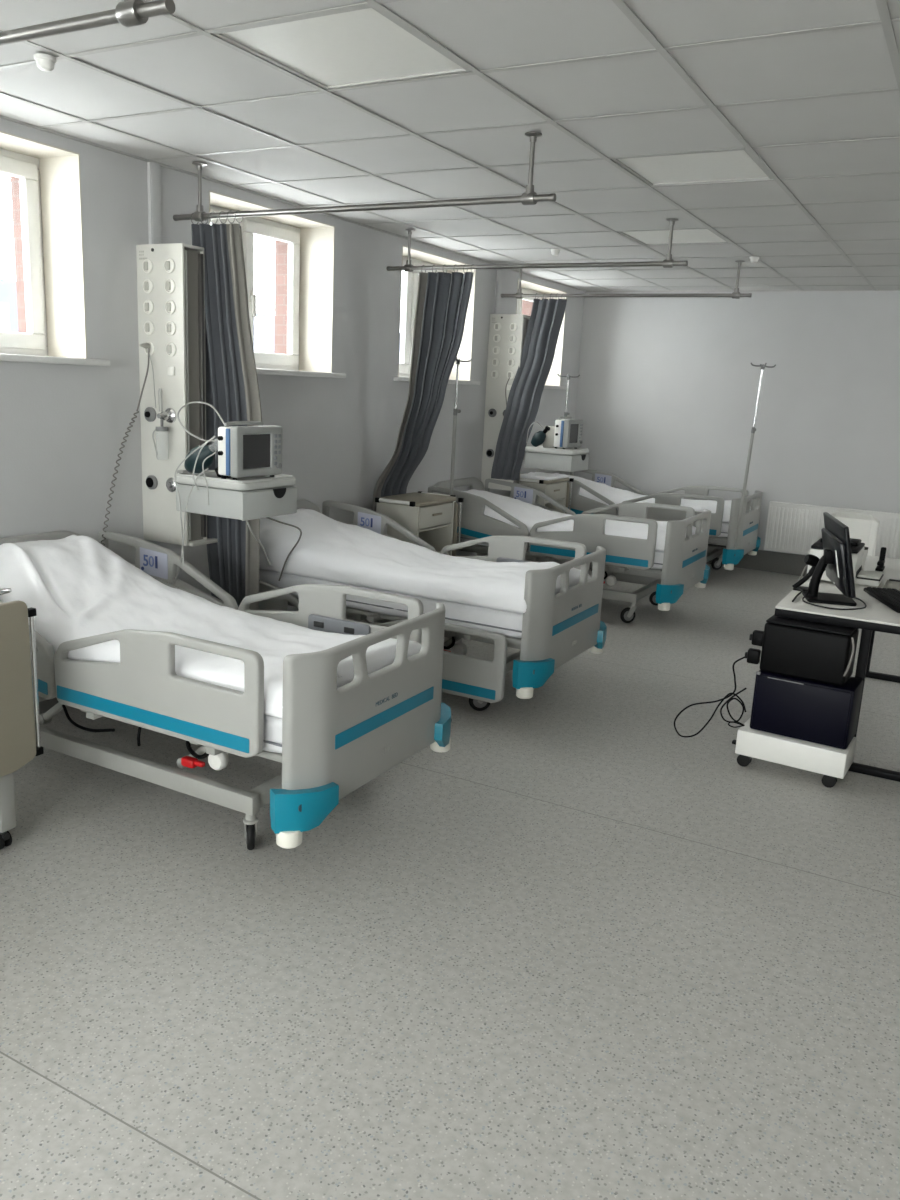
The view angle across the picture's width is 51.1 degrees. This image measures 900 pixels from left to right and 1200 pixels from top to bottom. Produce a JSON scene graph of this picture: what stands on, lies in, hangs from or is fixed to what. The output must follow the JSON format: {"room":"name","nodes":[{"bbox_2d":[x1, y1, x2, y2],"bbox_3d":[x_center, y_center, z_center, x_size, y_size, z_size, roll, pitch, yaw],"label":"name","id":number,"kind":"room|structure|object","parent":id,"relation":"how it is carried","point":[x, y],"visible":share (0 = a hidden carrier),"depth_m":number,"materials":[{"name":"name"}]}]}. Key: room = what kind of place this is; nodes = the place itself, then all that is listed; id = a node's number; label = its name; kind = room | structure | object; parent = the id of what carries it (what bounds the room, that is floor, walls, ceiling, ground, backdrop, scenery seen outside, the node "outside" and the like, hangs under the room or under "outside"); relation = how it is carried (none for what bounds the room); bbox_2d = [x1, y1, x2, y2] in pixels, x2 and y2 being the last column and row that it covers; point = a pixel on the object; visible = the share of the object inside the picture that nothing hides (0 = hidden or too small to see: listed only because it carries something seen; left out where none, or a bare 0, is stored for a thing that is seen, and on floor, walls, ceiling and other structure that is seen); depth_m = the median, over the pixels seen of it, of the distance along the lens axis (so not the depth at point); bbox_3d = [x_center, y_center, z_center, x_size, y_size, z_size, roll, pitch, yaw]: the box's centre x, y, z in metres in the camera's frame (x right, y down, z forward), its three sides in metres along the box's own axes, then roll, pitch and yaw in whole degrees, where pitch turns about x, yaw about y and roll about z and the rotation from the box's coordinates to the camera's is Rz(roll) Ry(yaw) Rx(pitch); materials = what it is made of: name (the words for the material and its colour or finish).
{"room":"hospital room","nodes":[
{"label":"hospital room","id":0,"kind":"room"},
{"bbox_2d":[10,176,532,353],"bbox_3d":[-1.978,-1.334,4.600,0.160,3.584,13.230,10,15,28],"label":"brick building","id":1,"kind":"structure","parent":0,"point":[281,248],"depth_m":6.05,"materials":[{"name":"red brick"}]},
{"bbox_2d":[0,118,584,610],"bbox_3d":[-1.798,-0.872,4.591,0.300,2.704,12.630,10,15,28],"label":"wall","id":2,"kind":"structure","parent":0,"point":[63,427],"depth_m":4.80,"materials":[{"name":"paint"}]},
{"bbox_2d":[39,697,66,714],"bbox_3d":[-1.726,0.420,4.803,0.012,0.100,12.218,10,15,28],"label":"baseboard","id":3,"kind":"structure","parent":2,"relation":"attached to","point":[44,706],"depth_m":4.47,"materials":[{"name":"plastic"}]},
{"bbox_2d":[0,131,109,365],"bbox_3d":[-2.040,-1.468,3.895,0.345,0.916,1.266,10,15,28],"label":"window","id":4,"kind":"structure","parent":2,"relation":"in","point":[58,181],"depth_m":4.32,"materials":[{"name":"plastic"}]},
{"bbox_2d":[147,162,161,243],"bbox_3d":[-1.437,-1.915,4.586,0.026,0.392,0.070,10,15,28],"label":"pipe","id":5,"kind":"object","parent":2,"relation":"attached to","point":[153,169],"visible":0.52,"depth_m":4.57,"materials":[{"name":"paint"}]},
{"bbox_2d":[136,243,216,545],"bbox_3d":[-1.362,-1.002,4.691,0.330,1.435,0.232,10,15,28],"label":"medical service panel","id":6,"kind":"object","parent":2,"relation":"attached to","point":[170,277],"visible":0.99,"depth_m":4.60,"materials":[{"name":"metal"}]},
{"bbox_2d":[101,343,149,545],"bbox_3d":[-1.592,-0.680,4.577,0.089,1.123,0.341,11,15,32],"label":"coiled cord","id":7,"kind":"object","parent":6,"relation":"attached to","point":[144,345],"visible":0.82,"depth_m":4.57,"materials":[{"name":"grey plastic"}]},
{"bbox_2d":[142,259,152,272],"bbox_3d":[-1.450,-1.601,4.518,0.066,0.066,0.010,10,15,28],"label":"socket","id":8,"kind":"object","parent":6,"relation":"attached to","point":[147,264],"depth_m":4.51,"materials":[{"name":"white plastic"}]},
{"bbox_2d":[143,300,153,313],"bbox_3d":[-1.459,-1.418,4.560,0.066,0.066,0.010,10,15,28],"label":"socket","id":9,"kind":"object","parent":6,"relation":"attached to","point":[148,305],"depth_m":4.56,"materials":[{"name":"white plastic"}]},
{"bbox_2d":[143,279,153,292],"bbox_3d":[-1.455,-1.511,4.538,0.066,0.066,0.010,10,15,28],"label":"socket","id":10,"kind":"object","parent":6,"relation":"attached to","point":[148,284],"depth_m":4.53,"materials":[{"name":"white plastic"}]},
{"bbox_2d":[144,321,153,334],"bbox_3d":[-1.464,-1.323,4.581,0.066,0.066,0.010,10,15,28],"label":"socket","id":11,"kind":"object","parent":6,"relation":"attached to","point":[148,325],"depth_m":4.58,"materials":[{"name":"white plastic"}]},
{"bbox_2d":[144,342,154,355],"bbox_3d":[-1.469,-1.228,4.603,0.066,0.066,0.010,10,15,28],"label":"socket","id":12,"kind":"object","parent":6,"relation":"attached to","point":[152,344],"depth_m":4.60,"materials":[{"name":"white plastic"}]},
{"bbox_2d":[144,407,155,421],"bbox_3d":[-1.491,-0.919,4.664,0.071,0.072,0.033,10,15,28],"label":"outlet","id":13,"kind":"object","parent":6,"relation":"attached to","point":[149,412],"depth_m":4.66,"materials":[{"name":"black plastic"}]},
{"bbox_2d":[146,475,157,488],"bbox_3d":[-1.504,-0.592,4.744,0.071,0.072,0.021,10,15,28],"label":"outlet","id":14,"kind":"object","parent":6,"relation":"attached to","point":[151,480],"depth_m":4.73,"materials":[{"name":"black plastic"}]},
{"bbox_2d":[152,388,169,454],"bbox_3d":[-1.408,-0.856,4.586,0.082,0.340,0.066,10,15,28],"label":"oxygen flowmeter","id":15,"kind":"object","parent":6,"relation":"attached to","point":[163,415],"visible":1,"depth_m":4.57,"materials":[{"name":"silver plastic"}]},
{"bbox_2d":[164,279,174,292],"bbox_3d":[-1.330,-1.490,4.472,0.066,0.066,0.010,10,15,28],"label":"socket","id":16,"kind":"object","parent":6,"relation":"attached to","point":[169,284],"depth_m":4.47,"materials":[{"name":"white plastic"}]},
{"bbox_2d":[164,258,174,272],"bbox_3d":[-1.325,-1.580,4.452,0.066,0.066,0.010,10,15,28],"label":"socket","id":17,"kind":"object","parent":6,"relation":"attached to","point":[169,263],"depth_m":4.45,"materials":[{"name":"white plastic"}]},
{"bbox_2d":[165,321,175,334],"bbox_3d":[-1.339,-1.302,4.515,0.066,0.066,0.010,10,15,28],"label":"socket","id":18,"kind":"object","parent":6,"relation":"attached to","point":[170,326],"depth_m":4.51,"materials":[{"name":"white plastic"}]},
{"bbox_2d":[165,300,175,313],"bbox_3d":[-1.334,-1.397,4.493,0.066,0.066,0.010,10,15,28],"label":"socket","id":19,"kind":"object","parent":6,"relation":"attached to","point":[170,305],"depth_m":4.49,"materials":[{"name":"white plastic"}]},
{"bbox_2d":[167,366,174,374],"bbox_3d":[-1.349,-1.108,4.559,0.044,0.042,0.010,10,15,28],"label":"switch","id":20,"kind":"object","parent":6,"relation":"attached to","point":[170,369],"depth_m":4.55,"materials":[{"name":"white plastic"}]},
{"bbox_2d":[165,342,176,355],"bbox_3d":[-1.344,-1.207,4.537,0.066,0.066,0.010,10,15,28],"label":"socket","id":21,"kind":"object","parent":6,"relation":"attached to","point":[170,347],"depth_m":4.53,"materials":[{"name":"white plastic"}]},
{"bbox_2d":[166,478,175,491],"bbox_3d":[-1.385,-0.571,4.675,0.071,0.072,0.033,10,15,28],"label":"outlet","id":22,"kind":"object","parent":6,"relation":"attached to","point":[170,483],"depth_m":4.67,"materials":[{"name":"silver metal"}]},
{"bbox_2d":[165,408,176,422],"bbox_3d":[-1.373,-0.900,4.601,0.071,0.072,0.033,10,15,28],"label":"outlet","id":23,"kind":"object","parent":6,"relation":"attached to","point":[172,413],"depth_m":4.59,"materials":[{"name":"silver metal"}]},
{"bbox_2d":[176,470,296,520],"bbox_3d":[-1.095,-0.494,4.422,0.666,0.210,0.400,10,15,28],"label":"shelf","id":24,"kind":"object","parent":6,"relation":"attached to","point":[248,498],"visible":0.83,"depth_m":4.22,"materials":[{"name":"plastic"}]},
{"bbox_2d":[177,401,230,477],"bbox_3d":[-1.101,-0.727,4.266,0.258,0.328,0.170,10,15,28],"label":"bag","id":25,"kind":"object","parent":24,"relation":"on","point":[207,450],"visible":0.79,"depth_m":4.23,"materials":[{"name":"teal rubber"}]},
{"bbox_2d":[176,470,295,490],"bbox_3d":[-0.985,-0.557,4.346,0.420,0.043,0.400,10,15,28],"label":"tray","id":26,"kind":"object","parent":24,"relation":"on","point":[184,480],"depth_m":4.22,"materials":[{"name":"plastic"}]},
{"bbox_2d":[218,421,281,479],"bbox_3d":[-0.901,-0.678,4.262,0.139,0.253,0.321,10,15,28],"label":"patient monitor","id":27,"kind":"object","parent":24,"relation":"on","point":[243,451],"visible":0.99,"depth_m":4.19,"materials":[{"name":"white plastic"}]},
{"bbox_2d":[173,436,215,584],"bbox_3d":[-1.156,-0.391,4.249,0.226,0.703,0.056,10,15,28],"label":"lead","id":28,"kind":"object","parent":27,"relation":"attached to","point":[212,438],"visible":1,"depth_m":4.21,"materials":[{"name":"white plastic"}]},
{"bbox_2d":[246,520,270,564],"bbox_3d":[-0.908,-0.280,4.483,0.019,0.290,0.323,5,13,10],"label":"cable","id":29,"kind":"object","parent":24,"relation":"hanging from","point":[253,534],"visible":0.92,"depth_m":4.47,"materials":[{"name":"grey plastic"}]},
{"bbox_2d":[266,517,301,580],"bbox_3d":[-0.846,-0.254,4.759,0.156,0.460,0.638,3,13,0],"label":"cable","id":30,"kind":"object","parent":24,"relation":"hanging from","point":[298,528],"visible":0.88,"depth_m":4.96,"materials":[{"name":"grey plastic"}]},
{"bbox_2d":[209,190,345,377],"bbox_3d":[-1.107,-1.799,5.545,0.345,0.916,1.265,10,15,28],"label":"window","id":31,"kind":"structure","parent":2,"relation":"in","point":[311,242],"depth_m":5.93,"materials":[{"name":"plastic"}]},
{"bbox_2d":[393,245,479,384],"bbox_3d":[-0.185,-2.127,7.175,0.345,0.916,1.263,10,15,28],"label":"window","id":32,"kind":"structure","parent":2,"relation":"in","point":[409,291],"depth_m":7.22,"materials":[{"name":"plastic"}]},
{"bbox_2d":[494,269,502,313],"bbox_3d":[0.404,-2.568,7.840,0.026,0.392,0.070,10,15,28],"label":"pipe","id":33,"kind":"object","parent":2,"relation":"attached to","point":[499,271],"visible":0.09,"depth_m":7.82,"materials":[{"name":"paint"}]},
{"bbox_2d":[481,314,529,490],"bbox_3d":[0.481,-1.657,7.949,0.330,1.435,0.232,10,15,28],"label":"medical service panel","id":34,"kind":"object","parent":2,"relation":"attached to","point":[507,332],"visible":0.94,"depth_m":7.84,"materials":[{"name":"metal"}]},
{"bbox_2d":[488,409,496,416],"bbox_3d":[0.352,-1.573,7.923,0.071,0.072,0.033,10,15,28],"label":"outlet","id":35,"kind":"object","parent":34,"relation":"attached to","point":[491,412],"depth_m":7.92,"materials":[{"name":"black plastic"}]},
{"bbox_2d":[491,370,498,377],"bbox_3d":[0.374,-1.883,7.861,0.066,0.066,0.010,10,15,28],"label":"socket","id":36,"kind":"object","parent":34,"relation":"attached to","point":[494,373],"depth_m":7.86,"materials":[{"name":"white plastic"}]},
{"bbox_2d":[493,334,500,341],"bbox_3d":[0.388,-2.166,7.796,0.066,0.066,0.010,10,15,28],"label":"socket","id":37,"kind":"object","parent":34,"relation":"attached to","point":[496,337],"depth_m":7.79,"materials":[{"name":"white plastic"}]},
{"bbox_2d":[507,359,514,366],"bbox_3d":[0.504,-1.957,7.773,0.066,0.066,0.010,10,15,28],"label":"socket","id":38,"kind":"object","parent":34,"relation":"attached to","point":[510,362],"depth_m":7.77,"materials":[{"name":"white plastic"}]},
{"bbox_2d":[508,347,515,354],"bbox_3d":[0.508,-2.051,7.751,0.066,0.066,0.010,10,15,28],"label":"socket","id":39,"kind":"object","parent":34,"relation":"attached to","point":[511,350],"depth_m":7.75,"materials":[{"name":"white plastic"}]},
{"bbox_2d":[509,334,515,342],"bbox_3d":[0.513,-2.145,7.730,0.066,0.066,0.010,10,15,28],"label":"socket","id":40,"kind":"object","parent":34,"relation":"attached to","point":[512,337],"depth_m":7.73,"materials":[{"name":"white plastic"}]},
{"bbox_2d":[509,323,516,330],"bbox_3d":[0.517,-2.234,7.710,0.066,0.066,0.010,10,15,28],"label":"socket","id":41,"kind":"object","parent":34,"relation":"attached to","point":[512,326],"depth_m":7.71,"materials":[{"name":"white plastic"}]},
{"bbox_2d":[523,445,588,471],"bbox_3d":[0.757,-1.152,7.697,0.666,0.210,0.400,10,15,28],"label":"shelf","id":42,"kind":"object","parent":34,"relation":"attached to","point":[539,457],"visible":0.78,"depth_m":7.49,"materials":[{"name":"plastic"}]},
{"bbox_2d":[526,422,549,446],"bbox_3d":[0.711,-1.323,7.531,0.186,0.201,0.100,10,15,28],"label":"bag","id":43,"kind":"object","parent":42,"relation":"on","point":[538,438],"visible":1,"depth_m":7.50,"materials":[{"name":"teal rubber"}]},
{"bbox_2d":[543,426,554,447],"bbox_3d":[0.812,-1.313,7.593,0.100,0.170,0.080,10,15,28],"label":"device box","id":44,"kind":"object","parent":42,"relation":"on","point":[549,440],"visible":0.57,"depth_m":7.56,"materials":[{"name":"white plastic"}]},
{"bbox_2d":[525,445,588,454],"bbox_3d":[0.868,-1.215,7.622,0.420,0.043,0.400,10,15,28],"label":"tray","id":45,"kind":"object","parent":42,"relation":"on","point":[530,450],"depth_m":7.48,"materials":[{"name":"plastic"}]},
{"bbox_2d":[554,417,582,448],"bbox_3d":[0.952,-1.336,7.538,0.139,0.253,0.321,10,15,28],"label":"patient monitor","id":46,"kind":"object","parent":42,"relation":"on","point":[568,431],"visible":1,"depth_m":7.44,"materials":[{"name":"white plastic"}]},
{"bbox_2d":[516,278,566,389],"bbox_3d":[0.733,-2.453,8.799,0.345,0.916,1.265,10,15,28],"label":"window","id":47,"kind":"structure","parent":2,"relation":"in","point":[553,380],"depth_m":9.15,"materials":[{"name":"plastic"}]},
{"bbox_2d":[0,564,899,1199],"bbox_3d":[1.315,1.025,3.212,7.020,0.080,12.270,10,15,28],"label":"floor","id":48,"kind":"structure","parent":0,"point":[577,947],"depth_m":2.71,"materials":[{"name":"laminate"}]},
{"bbox_2d":[0,588,43,849],"bbox_3d":[-1.710,0.426,2.990,0.446,0.898,0.622,10,15,28],"label":"base cabinet","id":49,"kind":"object","parent":48,"relation":"on","point":[20,737],"visible":1,"depth_m":3.06,"materials":[{"name":"beige laminate"}]},
{"bbox_2d":[0,530,451,849],"bbox_3d":[-1.074,0.289,3.800,2.026,0.865,1.075,10,15,28],"label":"hospital bed","id":50,"kind":"object","parent":48,"relation":"on","point":[329,741],"visible":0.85,"depth_m":3.22,"materials":[{"name":"plastic"}]},
{"bbox_2d":[0,535,420,717],"bbox_3d":[-1.096,0.042,3.731,1.875,0.435,0.912,10,15,28],"label":"sheet","id":51,"kind":"object","parent":50,"relation":"on","point":[78,587],"visible":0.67,"depth_m":3.57,"materials":[{"name":"white fabric"}]},
{"bbox_2d":[375,491,463,555],"bbox_3d":[-0.231,-0.304,6.612,0.370,0.849,0.630,10,15,28],"label":"base cabinet","id":52,"kind":"object","parent":48,"relation":"on","point":[432,517],"visible":0.42,"depth_m":6.42,"materials":[{"name":"beige laminate"}]},
{"bbox_2d":[259,499,606,710],"bbox_3d":[-0.202,-0.021,5.340,2.026,0.865,1.081,10,15,28],"label":"hospital bed","id":53,"kind":"object","parent":48,"relation":"on","point":[554,629],"visible":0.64,"depth_m":4.76,"materials":[{"name":"white plastic"}]},
{"bbox_2d":[259,508,590,613],"bbox_3d":[-0.225,-0.232,5.282,1.875,0.383,0.933,10,15,28],"label":"sheet","id":54,"kind":"object","parent":53,"relation":"on","point":[329,549],"visible":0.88,"depth_m":5.01,"materials":[{"name":"white fabric"}]},
{"bbox_2d":[520,477,573,513],"bbox_3d":[0.804,-0.690,8.521,0.370,0.849,0.630,10,15,28],"label":"base cabinet","id":55,"kind":"object","parent":48,"relation":"on","point":[557,489],"visible":0.27,"depth_m":8.33,"materials":[{"name":"beige laminate"}]},
{"bbox_2d":[520,472,567,480],"bbox_3d":[0.822,-1.111,8.409,0.320,0.033,0.460,10,15,28],"label":"folded cloth","id":56,"kind":"object","parent":55,"relation":"on","point":[532,475],"visible":0.97,"depth_m":8.31,"materials":[{"name":"white fabric"}]},
{"bbox_2d":[428,477,710,622],"bbox_3d":[0.924,-0.421,7.332,2.026,0.865,1.075,10,15,28],"label":"hospital bed","id":57,"kind":"object","parent":48,"relation":"on","point":[681,566],"visible":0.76,"depth_m":6.83,"materials":[{"name":"white plastic"}]},
{"bbox_2d":[450,357,471,494],"bbox_3d":[0.029,-1.171,7.049,0.152,1.246,0.152,-8,16,-38],"label":"pole","id":58,"kind":"object","parent":57,"relation":"attached to","point":[457,361],"visible":0.85,"depth_m":7.02,"materials":[{"name":"metal"}]},
{"bbox_2d":[454,489,695,550],"bbox_3d":[0.899,-0.610,7.277,1.875,0.322,0.911,10,15,28],"label":"duvet","id":59,"kind":"object","parent":57,"relation":"on","point":[529,514],"visible":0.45,"depth_m":7.02,"materials":[{"name":"white fabric"}]},
{"bbox_2d":[535,469,762,569],"bbox_3d":[1.865,-0.755,8.996,2.026,0.865,1.075,10,15,28],"label":"hospital bed","id":60,"kind":"object","parent":48,"relation":"on","point":[721,533],"visible":0.5,"depth_m":8.44,"materials":[{"name":"white plastic"}]},
{"bbox_2d":[557,374,579,473],"bbox_3d":[1.047,-1.467,8.677,0.152,1.196,0.152,-8,16,-38],"label":"pole","id":61,"kind":"object","parent":60,"relation":"attached to","point":[568,376],"visible":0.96,"depth_m":8.57,"materials":[{"name":"metal"}]},
{"bbox_2d":[564,474,750,522],"bbox_3d":[1.840,-0.950,8.939,1.875,0.336,0.911,10,15,28],"label":"duvet","id":62,"kind":"object","parent":60,"relation":"on","point":[616,495],"visible":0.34,"depth_m":8.72,"materials":[{"name":"white fabric"}]},
{"bbox_2d":[734,362,775,547],"bbox_3d":[2.552,-1.204,7.955,0.152,1.549,0.152,-8,16,-38],"label":"pole","id":63,"kind":"object","parent":60,"relation":"attached to","point":[762,366],"visible":1,"depth_m":7.94,"materials":[{"name":"metal"}]},
{"bbox_2d":[732,717,856,787],"bbox_3d":[1.526,0.676,4.210,0.487,0.176,0.255,11,15,31],"label":"trolley","id":64,"kind":"object","parent":48,"relation":"on","point":[834,763],"visible":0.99,"depth_m":4.09,"materials":[{"name":"white plastic"}]},
{"bbox_2d":[750,670,863,748],"bbox_3d":[1.567,0.460,4.149,0.410,0.274,0.245,11,15,31],"label":"computer tower","id":65,"kind":"object","parent":64,"relation":"on","point":[826,714],"visible":0.98,"depth_m":4.04,"materials":[{"name":"black plastic"}]},
{"bbox_2d":[760,615,858,685],"bbox_3d":[1.574,0.212,4.106,0.374,0.232,0.219,11,15,31],"label":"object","id":66,"kind":"object","parent":65,"relation":"on","point":[803,649],"visible":0.9,"depth_m":4.02,"materials":[{"name":"black plastic"}]},
{"bbox_2d":[674,655,746,737],"bbox_3d":[1.168,0.430,4.185,0.316,0.374,0.079,2,13,-5],"label":"cable loop","id":67,"kind":"object","parent":66,"relation":"attached to","point":[740,701],"visible":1,"depth_m":4.20,"materials":[{"name":"black plastic"}]},
{"bbox_2d":[745,648,760,663],"bbox_3d":[1.344,0.249,4.188,0.064,0.064,0.040,10,15,28],"label":"plug","id":68,"kind":"object","parent":66,"relation":"attached to","point":[753,655],"visible":1,"depth_m":4.17,"materials":[{"name":"black plastic"}]},
{"bbox_2d":[749,630,763,645],"bbox_3d":[1.358,0.167,4.164,0.064,0.064,0.040,10,15,28],"label":"plug","id":69,"kind":"object","parent":66,"relation":"attached to","point":[756,637],"visible":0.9,"depth_m":4.15,"materials":[{"name":"black plastic"}]},
{"bbox_2d":[774,555,899,781],"bbox_3d":[2.687,0.359,4.600,1.870,0.730,1.890,10,15,28],"label":"desk","id":70,"kind":"object","parent":48,"relation":"on","point":[876,616],"visible":0.53,"depth_m":4.16,"materials":[{"name":"laminate"}]},
{"bbox_2d":[792,554,825,601],"bbox_3d":[1.644,-0.106,4.370,0.137,0.177,0.385,10,15,28],"label":"scanner","id":71,"kind":"object","parent":70,"relation":"on","point":[812,560],"visible":0.75,"depth_m":4.48,"materials":[{"name":"black plastic"}]},
{"bbox_2d":[799,538,864,581],"bbox_3d":[1.931,-0.102,4.816,0.271,0.402,0.414,10,15,28],"label":"printer","id":72,"kind":"object","parent":70,"relation":"on","point":[857,548],"visible":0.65,"depth_m":4.72,"materials":[{"name":"white plastic"}]},
{"bbox_2d":[820,538,860,545],"bbox_3d":[2.015,-0.305,4.858,0.180,0.018,0.170,10,15,28],"label":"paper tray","id":73,"kind":"object","parent":72,"relation":"on","point":[854,542],"depth_m":4.81,"materials":[{"name":"black plastic"}]},
{"bbox_2d":[802,512,866,609],"bbox_3d":[1.755,-0.181,4.279,0.282,0.373,0.544,5,13,11],"label":"computer monitor","id":74,"kind":"object","parent":70,"relation":"on","point":[836,559],"visible":1,"depth_m":4.23,"materials":[{"name":"plastic"}]},
{"bbox_2d":[861,546,868,569],"bbox_3d":[2.223,-0.225,5.112,0.076,0.133,0.076,10,15,28],"label":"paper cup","id":75,"kind":"object","parent":70,"relation":"on","point":[866,549],"visible":0.22,"depth_m":5.08,"materials":[{"name":"white paper"}]},
{"bbox_2d":[854,570,883,586],"bbox_3d":[2.126,-0.112,4.793,0.130,0.046,0.190,10,15,28],"label":"paper stack","id":76,"kind":"object","parent":70,"relation":"on","point":[871,578],"visible":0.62,"depth_m":4.72,"materials":[{"name":"paper"}]},
{"bbox_2d":[875,547,886,571],"bbox_3d":[2.368,-0.225,5.170,0.040,0.120,0.120,10,15,28],"label":"handset","id":77,"kind":"object","parent":70,"relation":"on","point":[880,564],"visible":1,"depth_m":5.18,"materials":[{"name":"black plastic"}]},
{"bbox_2d":[864,587,899,612],"bbox_3d":[2.054,0.000,4.332,0.155,0.025,0.470,4,13,6],"label":"keyboard","id":78,"kind":"object","parent":70,"relation":"on","point":[889,597],"visible":1,"depth_m":4.37,"materials":[{"name":"black plastic"}]},
{"bbox_2d":[883,579,899,590],"bbox_3d":[2.258,-0.067,4.681,0.180,0.020,0.260,10,15,28],"label":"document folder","id":79,"kind":"object","parent":70,"relation":"on","point":[891,583],"visible":0.83,"depth_m":4.71,"materials":[{"name":"paper"}]},
{"bbox_2d":[829,510,879,631],"bbox_3d":[2.733,-0.163,6.567,0.443,0.875,0.452,10,15,28],"label":"chair","id":80,"kind":"object","parent":48,"relation":"on","point":[863,526],"visible":0.27,"depth_m":6.64,"materials":[{"name":"white plastic"}]},
{"bbox_2d":[0,0,899,290],"bbox_3d":[1.440,-1.547,2.624,6.980,0.026,12.230,10,15,28],"label":"ceiling","id":81,"kind":"structure","parent":0,"point":[200,70],"depth_m":3.56,"materials":[{"name":"tile"}]},
{"bbox_2d":[34,53,56,71],"bbox_3d":[-1.315,-1.744,3.064,0.068,0.040,0.068,10,15,28],"label":"smoke detector","id":82,"kind":"object","parent":81,"relation":"attached to","point":[45,62],"visible":1,"depth_m":3.04,"materials":[{"name":"white plastic"}]},
{"bbox_2d":[0,0,174,45],"bbox_3d":[-1.454,-1.482,2.391,2.020,0.261,0.068,10,15,28],"label":"rail","id":83,"kind":"object","parent":81,"relation":"hanging from","point":[129,13],"visible":1,"depth_m":2.03,"materials":[{"name":"metal"}]},
{"bbox_2d":[212,6,469,88],"bbox_3d":[-0.317,-1.694,2.893,0.570,0.026,0.570,10,15,28],"label":"recessed light","id":84,"kind":"object","parent":81,"relation":"in","point":[364,45],"visible":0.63,"depth_m":2.88,"materials":[{"name":"white plastic"}]},
{"bbox_2d":[173,132,555,221],"bbox_3d":[-0.465,-1.833,4.140,2.020,0.261,0.068,10,15,28],"label":"rail","id":85,"kind":"object","parent":81,"relation":"hanging from","point":[529,197],"visible":1,"depth_m":4.05,"materials":[{"name":"metal"}]},
{"bbox_2d":[191,223,261,609],"bbox_3d":[-1.115,-0.848,4.725,0.401,2.063,0.138,10,15,28],"label":"curtain","id":86,"kind":"object","parent":85,"relation":"hanging from","point":[232,386],"visible":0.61,"depth_m":4.63,"materials":[{"name":"fabric"}]},
{"bbox_2d":[0,0,899,291],"bbox_3d":[1.440,-1.533,2.627,6.980,0.007,12.230,10,15,28],"label":"grid","id":87,"kind":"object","parent":81,"relation":"attached to","point":[885,20],"depth_m":3.75,"materials":[{"name":"white metal"}]},
{"bbox_2d":[386,218,687,271],"bbox_3d":[0.471,-2.166,5.795,2.020,0.261,0.068,10,15,28],"label":"rail","id":88,"kind":"object","parent":81,"relation":"hanging from","point":[668,262],"visible":1,"depth_m":5.73,"materials":[{"name":"metal"}]},
{"bbox_2d":[372,272,473,510],"bbox_3d":[-0.162,-1.261,6.405,0.678,1.912,0.438,10,15,28],"label":"curtain","id":89,"kind":"object","parent":88,"relation":"hanging from","point":[442,302],"visible":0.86,"depth_m":6.25,"materials":[{"name":"fabric"}]},
{"bbox_2d":[500,260,751,298],"bbox_3d":[1.310,-2.464,7.278,2.020,0.261,0.068,10,15,28],"label":"rail","id":90,"kind":"object","parent":81,"relation":"hanging from","point":[736,294],"visible":0.81,"depth_m":7.21,"materials":[{"name":"metal"}]},
{"bbox_2d":[491,298,566,479],"bbox_3d":[0.642,-1.738,7.737,0.528,1.504,0.154,3,13,3],"label":"curtain","id":91,"kind":"object","parent":90,"relation":"hanging from","point":[546,318],"visible":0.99,"depth_m":7.73,"materials":[{"name":"fabric"}]},
{"bbox_2d":[619,229,728,244],"bbox_3d":[1.429,-2.314,5.980,0.570,0.026,0.570,10,15,28],"label":"recessed light","id":92,"kind":"object","parent":81,"relation":"in","point":[692,236],"visible":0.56,"depth_m":6.01,"materials":[{"name":"white plastic"}]},
{"bbox_2d":[612,149,772,185],"bbox_3d":[1.080,-1.915,4.158,0.570,0.026,0.570,10,15,28],"label":"recessed light","id":93,"kind":"object","parent":81,"relation":"in","point":[734,165],"visible":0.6,"depth_m":4.17,"materials":[{"name":"white plastic"}]},
{"bbox_2d":[749,256,759,262],"bbox_3d":[2.136,-2.387,6.617,0.068,0.040,0.068,10,15,28],"label":"smoke detector","id":94,"kind":"object","parent":81,"relation":"attached to","point":[753,259],"visible":1,"depth_m":6.59,"materials":[{"name":"white plastic"}]},
{"bbox_2d":[574,291,899,554],"bbox_3d":[4.351,-1.409,8.254,7.480,2.704,0.200,10,15,28],"label":"wall","id":95,"kind":"structure","parent":0,"point":[667,390],"depth_m":8.89,"materials":[{"name":"paint"}]},
{"bbox_2d":[706,544,807,575],"bbox_3d":[4.284,-0.164,8.419,6.980,0.200,0.012,10,15,28],"label":"baseboard","id":96,"kind":"structure","parent":95,"relation":"attached to","point":[768,561],"depth_m":9.04,"materials":[{"name":"plastic"}]},
{"bbox_2d":[764,501,899,558],"bbox_3d":[3.960,-0.551,8.460,2.152,0.466,0.117,10,15,28],"label":"radiator","id":97,"kind":"object","parent":95,"relation":"attached to","point":[793,528],"visible":0.62,"depth_m":8.75,"materials":[{"name":"metal"}]},
{"bbox_2d":[770,501,899,514],"bbox_3d":[3.959,-0.767,8.389,2.148,0.014,0.070,10,15,28],"label":"grille","id":98,"kind":"object","parent":97,"relation":"attached to","point":[818,508],"depth_m":8.67,"materials":[{"name":"metal"}]},
{"label":"outside","id":99,"kind":"structure","parent":0,"visible":0},
{"bbox_3d":[-23.241,-4.725,23.859,55.860,0.200,100.000,10,15,28],"label":"trim","id":100,"kind":"structure","parent":99,"visible":0},
{"bbox_2d":[0,279,400,362],"bbox_3d":[-15.229,-9.598,37.010,10.200,4.200,52.000,10,15,28],"label":"building","id":101,"kind":"structure","parent":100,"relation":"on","point":[264,324],"depth_m":29.44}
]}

